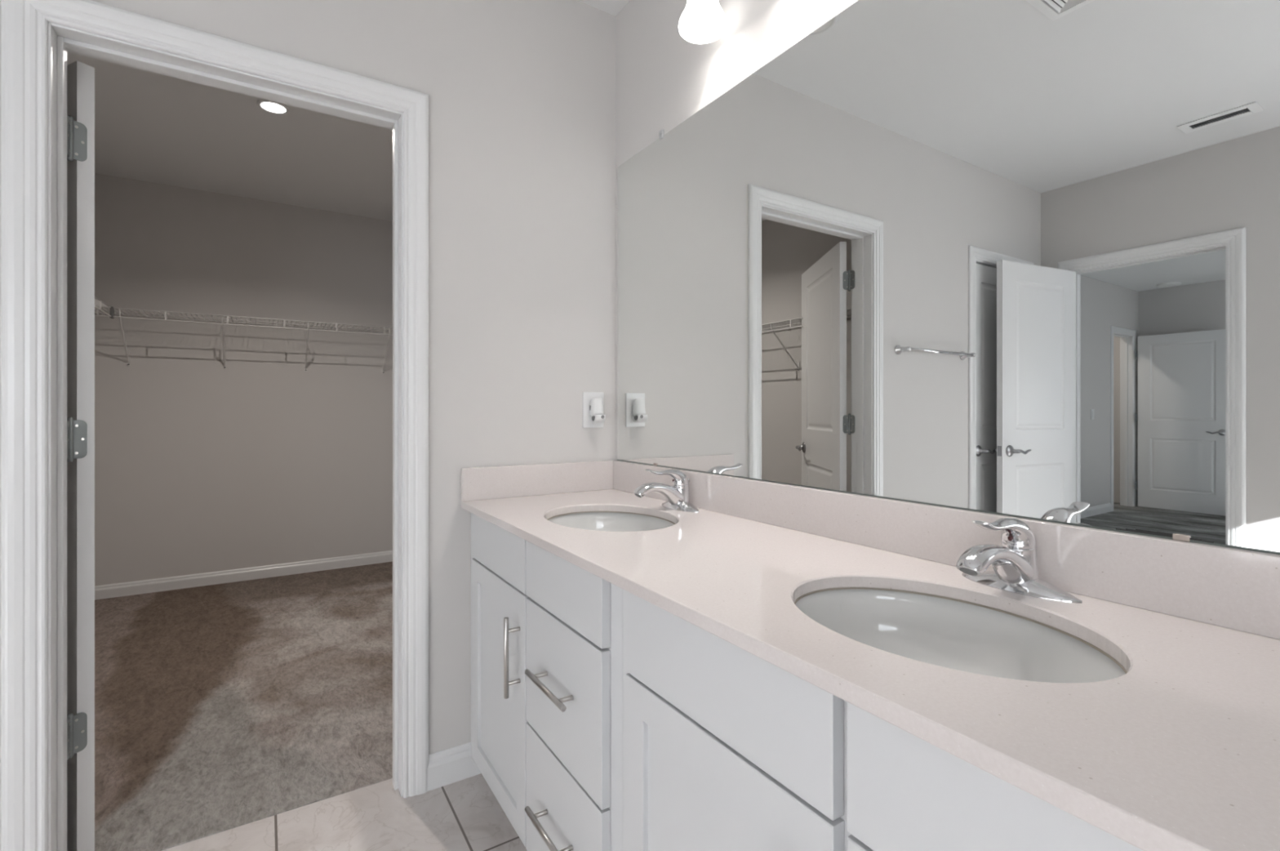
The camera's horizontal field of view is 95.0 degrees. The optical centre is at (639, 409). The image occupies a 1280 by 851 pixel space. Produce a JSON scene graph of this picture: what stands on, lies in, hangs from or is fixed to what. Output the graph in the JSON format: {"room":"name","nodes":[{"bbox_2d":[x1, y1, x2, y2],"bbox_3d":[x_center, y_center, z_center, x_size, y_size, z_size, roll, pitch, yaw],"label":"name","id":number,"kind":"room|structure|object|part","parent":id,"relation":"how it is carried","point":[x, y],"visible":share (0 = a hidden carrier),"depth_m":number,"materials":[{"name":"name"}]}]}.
{"room":"bathroom","nodes":[
{"label":"bathroom","id":0,"kind":"room"},
{"bbox_2d":[94,173,392,585],"bbox_3d":[-2.639,-0.143,4.068,2.240,2.594,0.120,0,0,-32],"label":"wall","id":1,"kind":"structure","parent":0,"point":[202,466],"depth_m":3.95,"materials":[{"name":"white paint"}]},
{"bbox_2d":[94,550,392,599],"bbox_3d":[-2.552,1.111,4.044,2.120,0.086,0.014,0,0,-32],"label":"baseboard","id":2,"kind":"structure","parent":1,"relation":"attached to","point":[137,587],"depth_m":3.93,"materials":[{"name":"white wood"}]},
{"bbox_2d":[94,306,392,373],"bbox_3d":[-2.478,-0.438,3.922,2.110,0.323,0.300,0,0,-32],"label":"wire shelf","id":3,"kind":"object","parent":1,"relation":"attached to","point":[112,308],"visible":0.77,"depth_m":3.79,"materials":[{"name":"white metal"}]},
{"bbox_2d":[0,0,615,850],"bbox_3d":[-1.552,-0.143,1.287,3.390,2.594,0.120,0,0,-32],"label":"wall","id":4,"kind":"structure","parent":0,"point":[522,93],"depth_m":1.88,"materials":[{"name":"white paint"}]},
{"bbox_2d":[66,60,94,850],"bbox_3d":[-1.742,0.133,1.614,0.781,2.018,0.154,0,0,29],"label":"door","id":5,"kind":"structure","parent":4,"relation":"in","point":[80,76],"depth_m":1.49,"materials":[{"name":"white wood"}]},
{"bbox_2d":[1,0,428,850],"bbox_3d":[-1.026,0.097,1.540,0.910,2.113,0.018,0,0,-32],"label":"trim","id":6,"kind":"structure","parent":4,"relation":"attached to","point":[24,23],"depth_m":1.33,"materials":[{"name":"white wood"}]},
{"bbox_2d":[48,22,403,850],"bbox_3d":[-1.063,0.127,1.598,0.792,2.054,0.120,0,0,-32],"label":"trim","id":7,"kind":"structure","parent":4,"relation":"attached to","point":[62,40],"depth_m":1.40,"materials":[{"name":"white wood"}]},
{"bbox_2d":[427,742,481,791],"bbox_3d":[-0.562,1.103,1.837,0.206,0.102,0.014,0,0,-32],"label":"baseboard","id":8,"kind":"structure","parent":4,"relation":"attached to","point":[453,764],"depth_m":1.82,"materials":[{"name":"white wood"}]},
{"bbox_2d":[582,391,604,427],"bbox_3d":[-0.166,-0.001,2.093,0.083,0.126,0.008,0,0,-32],"label":"outlet plate","id":9,"kind":"object","parent":4,"relation":"attached to","point":[587,396],"visible":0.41,"depth_m":2.08,"materials":[{"name":"white plastic"}]},
{"bbox_2d":[589,397,605,422],"bbox_3d":[-0.149,0.000,2.067,0.046,0.090,0.050,0,0,-32],"label":"plug","id":10,"kind":"object","parent":9,"relation":"attached to","point":[596,408],"visible":1,"depth_m":2.06,"materials":[{"name":"white plastic"}]},
{"bbox_2d":[94,561,527,850],"bbox_3d":[-1.309,1.177,0.962,3.330,0.054,6.550,0,0,-32],"label":"floor","id":11,"kind":"structure","parent":0,"point":[224,706],"depth_m":2.12,"materials":[{"name":"beige carpet"}]},
{"bbox_2d":[471,512,622,850],"bbox_3d":[-0.086,0.730,1.587,0.587,0.847,0.939,0,0,-32],"label":"vanity cabinet","id":12,"kind":"object","parent":11,"relation":"on","point":[547,630],"visible":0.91,"depth_m":1.29,"materials":[{"name":"white paint"}]},
{"bbox_3d":[-0.387,0.377,1.605,0.019,0.136,0.435,0,0,-32],"label":"false drawer","id":13,"kind":"part","parent":12,"relation":"part of","materials":[{"name":"white paint"}]},
{"bbox_3d":[-0.387,0.752,1.605,0.019,0.604,0.435,0,0,-32],"label":"door","id":14,"kind":"part","parent":12,"relation":"part of","materials":[{"name":"white paint"}]},
{"bbox_3d":[-0.311,0.538,1.436,0.034,0.010,0.010,0,0,-32],"label":"post","id":15,"kind":"part","parent":12,"relation":"part of","materials":[{"name":"silver metal"}]},
{"bbox_3d":[-0.311,0.666,1.436,0.034,0.010,0.010,0,0,-32],"label":"post","id":16,"kind":"part","parent":12,"relation":"part of","materials":[{"name":"silver metal"}]},
{"bbox_3d":[-0.222,0.892,1.296,0.034,0.010,0.010,0,0,-32],"label":"post","id":17,"kind":"part","parent":12,"relation":"part of","materials":[{"name":"silver metal"}]},
{"bbox_3d":[-0.222,0.585,1.296,0.034,0.010,0.010,0,0,-32],"label":"post","id":18,"kind":"part","parent":12,"relation":"part of","materials":[{"name":"silver metal"}]},
{"bbox_3d":[-0.153,0.585,1.188,0.034,0.010,0.010,0,0,-32],"label":"post","id":19,"kind":"part","parent":12,"relation":"part of","materials":[{"name":"silver metal"}]},
{"bbox_3d":[-0.153,0.892,1.188,0.034,0.010,0.010,0,0,-32],"label":"post","id":20,"kind":"part","parent":12,"relation":"part of","materials":[{"name":"silver metal"}]},
{"bbox_3d":[-0.165,0.902,1.256,0.019,0.304,0.379,0,0,-32],"label":"drawer","id":21,"kind":"part","parent":12,"relation":"part of","materials":[{"name":"white paint"}]},
{"bbox_3d":[-0.165,0.597,1.256,0.019,0.294,0.379,0,0,-32],"label":"drawer","id":22,"kind":"part","parent":12,"relation":"part of","materials":[{"name":"white paint"}]},
{"bbox_3d":[-0.165,0.377,1.256,0.019,0.136,0.379,0,0,-32],"label":"drawer","id":23,"kind":"part","parent":12,"relation":"part of","materials":[{"name":"white paint"}]},
{"bbox_2d":[622,589,1143,850],"bbox_3d":[0.431,0.730,0.774,0.587,0.847,0.986,0,0,-32],"label":"vanity cabinet","id":24,"kind":"object","parent":11,"relation":"on","point":[726,748],"visible":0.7,"depth_m":0.72,"materials":[{"name":"white paint"}]},
{"bbox_3d":[0.101,0.381,0.838,0.019,0.144,0.443,0,0,-32],"label":"false drawer","id":25,"kind":"part","parent":24,"relation":"part of","materials":[{"name":"white paint"}]},
{"bbox_3d":[0.101,0.756,0.838,0.019,0.596,0.443,0,0,-32],"label":"door","id":26,"kind":"part","parent":24,"relation":"part of","materials":[{"name":"white paint"}]},
{"bbox_3d":[0.241,0.680,0.654,0.018,0.747,0.986,0,0,-32],"label":"frame","id":27,"kind":"part","parent":24,"relation":"part of","materials":[{"name":"white paint"}]},
{"bbox_3d":[0.349,0.756,0.448,0.019,0.596,0.444,0,0,-32],"label":"door","id":28,"kind":"part","parent":24,"relation":"part of","materials":[{"name":"white paint"}]},
{"bbox_2d":[460,459,1279,850],"bbox_3d":[0.196,0.243,1.171,0.563,0.124,1.949,0,0,-32],"label":"countertop","id":29,"kind":"structure","parent":24,"relation":"on","point":[1180,750],"depth_m":0.76,"materials":[{"name":"white stone"}]},
{"bbox_2d":[546,511,675,531],"bbox_3d":[-0.080,0.391,1.575,0.373,0.173,0.473,0,0,-32],"label":"sink","id":30,"kind":"object","parent":29,"relation":"in","point":[611,521],"visible":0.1,"depth_m":1.75,"materials":[{"name":"white ceramic"}]},
{"bbox_2d":[633,468,699,512],"bbox_3d":[0.068,0.225,1.696,0.185,0.120,0.159,0,0,-6],"label":"faucet","id":31,"kind":"object","parent":29,"relation":"on","point":[677,495],"visible":1,"depth_m":1.67,"materials":[{"name":"silver metal"}]},
{"bbox_3d":[0.059,0.244,1.665,0.172,0.081,0.055,0,0,-32],"label":"spout","id":32,"kind":"part","parent":31,"relation":"part of","materials":[{"name":"silver metal"}]},
{"bbox_3d":[0.079,0.192,1.678,0.141,0.053,0.049,0,0,-32],"label":"lever","id":33,"kind":"part","parent":31,"relation":"part of","materials":[{"name":"silver metal"}]},
{"bbox_2d":[794,586,1127,682],"bbox_3d":[0.409,0.391,0.812,0.373,0.173,0.473,0,0,-32],"label":"sink","id":34,"kind":"object","parent":29,"relation":"in","point":[951,633],"visible":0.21,"depth_m":0.94,"materials":[{"name":"white ceramic"}]},
{"bbox_2d":[955,517,1082,603],"bbox_3d":[0.554,0.225,0.931,0.185,0.120,0.159,0,0,-6],"label":"faucet","id":35,"kind":"object","parent":29,"relation":"on","point":[1014,562],"visible":1,"depth_m":0.90,"materials":[{"name":"silver metal"}]},
{"bbox_3d":[0.545,0.244,0.900,0.172,0.081,0.055,0,0,-32],"label":"spout","id":36,"kind":"part","parent":35,"relation":"part of","materials":[{"name":"silver metal"}]},
{"bbox_3d":[0.565,0.192,0.913,0.141,0.053,0.049,0,0,-32],"label":"lever","id":37,"kind":"part","parent":35,"relation":"part of","materials":[{"name":"silver metal"}]},
{"bbox_3d":[0.349,0.381,0.448,0.019,0.144,0.444,0,0,-32],"label":"false drawer","id":38,"kind":"part","parent":24,"relation":"part of","materials":[{"name":"white paint"}]},
{"bbox_2d":[66,0,629,221],"bbox_3d":[-1.309,-1.465,0.962,3.330,0.050,6.550,0,0,-32],"label":"ceiling","id":39,"kind":"structure","parent":0,"point":[149,126],"depth_m":3.19,"materials":[{"name":"white paint"}]},
{"bbox_2d":[257,98,289,114],"bbox_3d":[-1.737,-1.435,2.781,0.132,0.008,0.132,0,0,-32],"label":"recessed light","id":40,"kind":"object","parent":39,"relation":"in","point":[270,106],"visible":0.94,"depth_m":2.77,"materials":[{"name":"white glass"}]},
{"bbox_2d":[615,0,857,459],"bbox_3d":[0.114,-0.143,1.938,0.120,2.594,6.670,0,0,-32],"label":"wall","id":41,"kind":"structure","parent":0,"point":[663,78],"depth_m":1.82,"materials":[{"name":"white paint"}]},
{"bbox_2d":[678,0,727,44],"bbox_3d":[0.311,-1.116,1.377,0.150,0.184,0.631,0,0,-32],"label":"vanity light","id":42,"kind":"object","parent":41,"relation":"attached to","point":[701,21],"visible":1,"depth_m":1.61,"materials":[{"name":"white glass"}]},
{"bbox_2d":[611,459,1279,639],"bbox_3d":[0.425,0.233,1.317,0.020,0.102,1.949,0,0,-32],"label":"backsplash","id":43,"kind":"structure","parent":41,"relation":"attached to","point":[1231,588],"depth_m":0.93,"materials":[{"name":"white stone"}]},
{"bbox_2d":[617,0,1279,554],"bbox_3d":[0.431,-0.359,1.321,0.008,1.080,1.911,0,0,-32],"label":"mirror","id":44,"kind":"object","parent":41,"relation":"attached to","point":[1013,258],"visible":1,"depth_m":1.04,"materials":[{"name":"grey mirror"}]},
{"bbox_3d":[-2.747,-0.143,2.263,0.120,2.594,2.810,0,0,-32],"label":"wall","id":45,"kind":"structure","parent":0,"visible":0},
{"bbox_2d":[94,296,111,316],"bbox_3d":[-2.551,-0.438,2.334,0.289,0.323,2.300,0,0,-32],"label":"wire shelf","id":46,"kind":"object","parent":45,"relation":"attached to","point":[98,302],"visible":0.13,"depth_m":3.23,"materials":[{"name":"white metal"}]}
]}

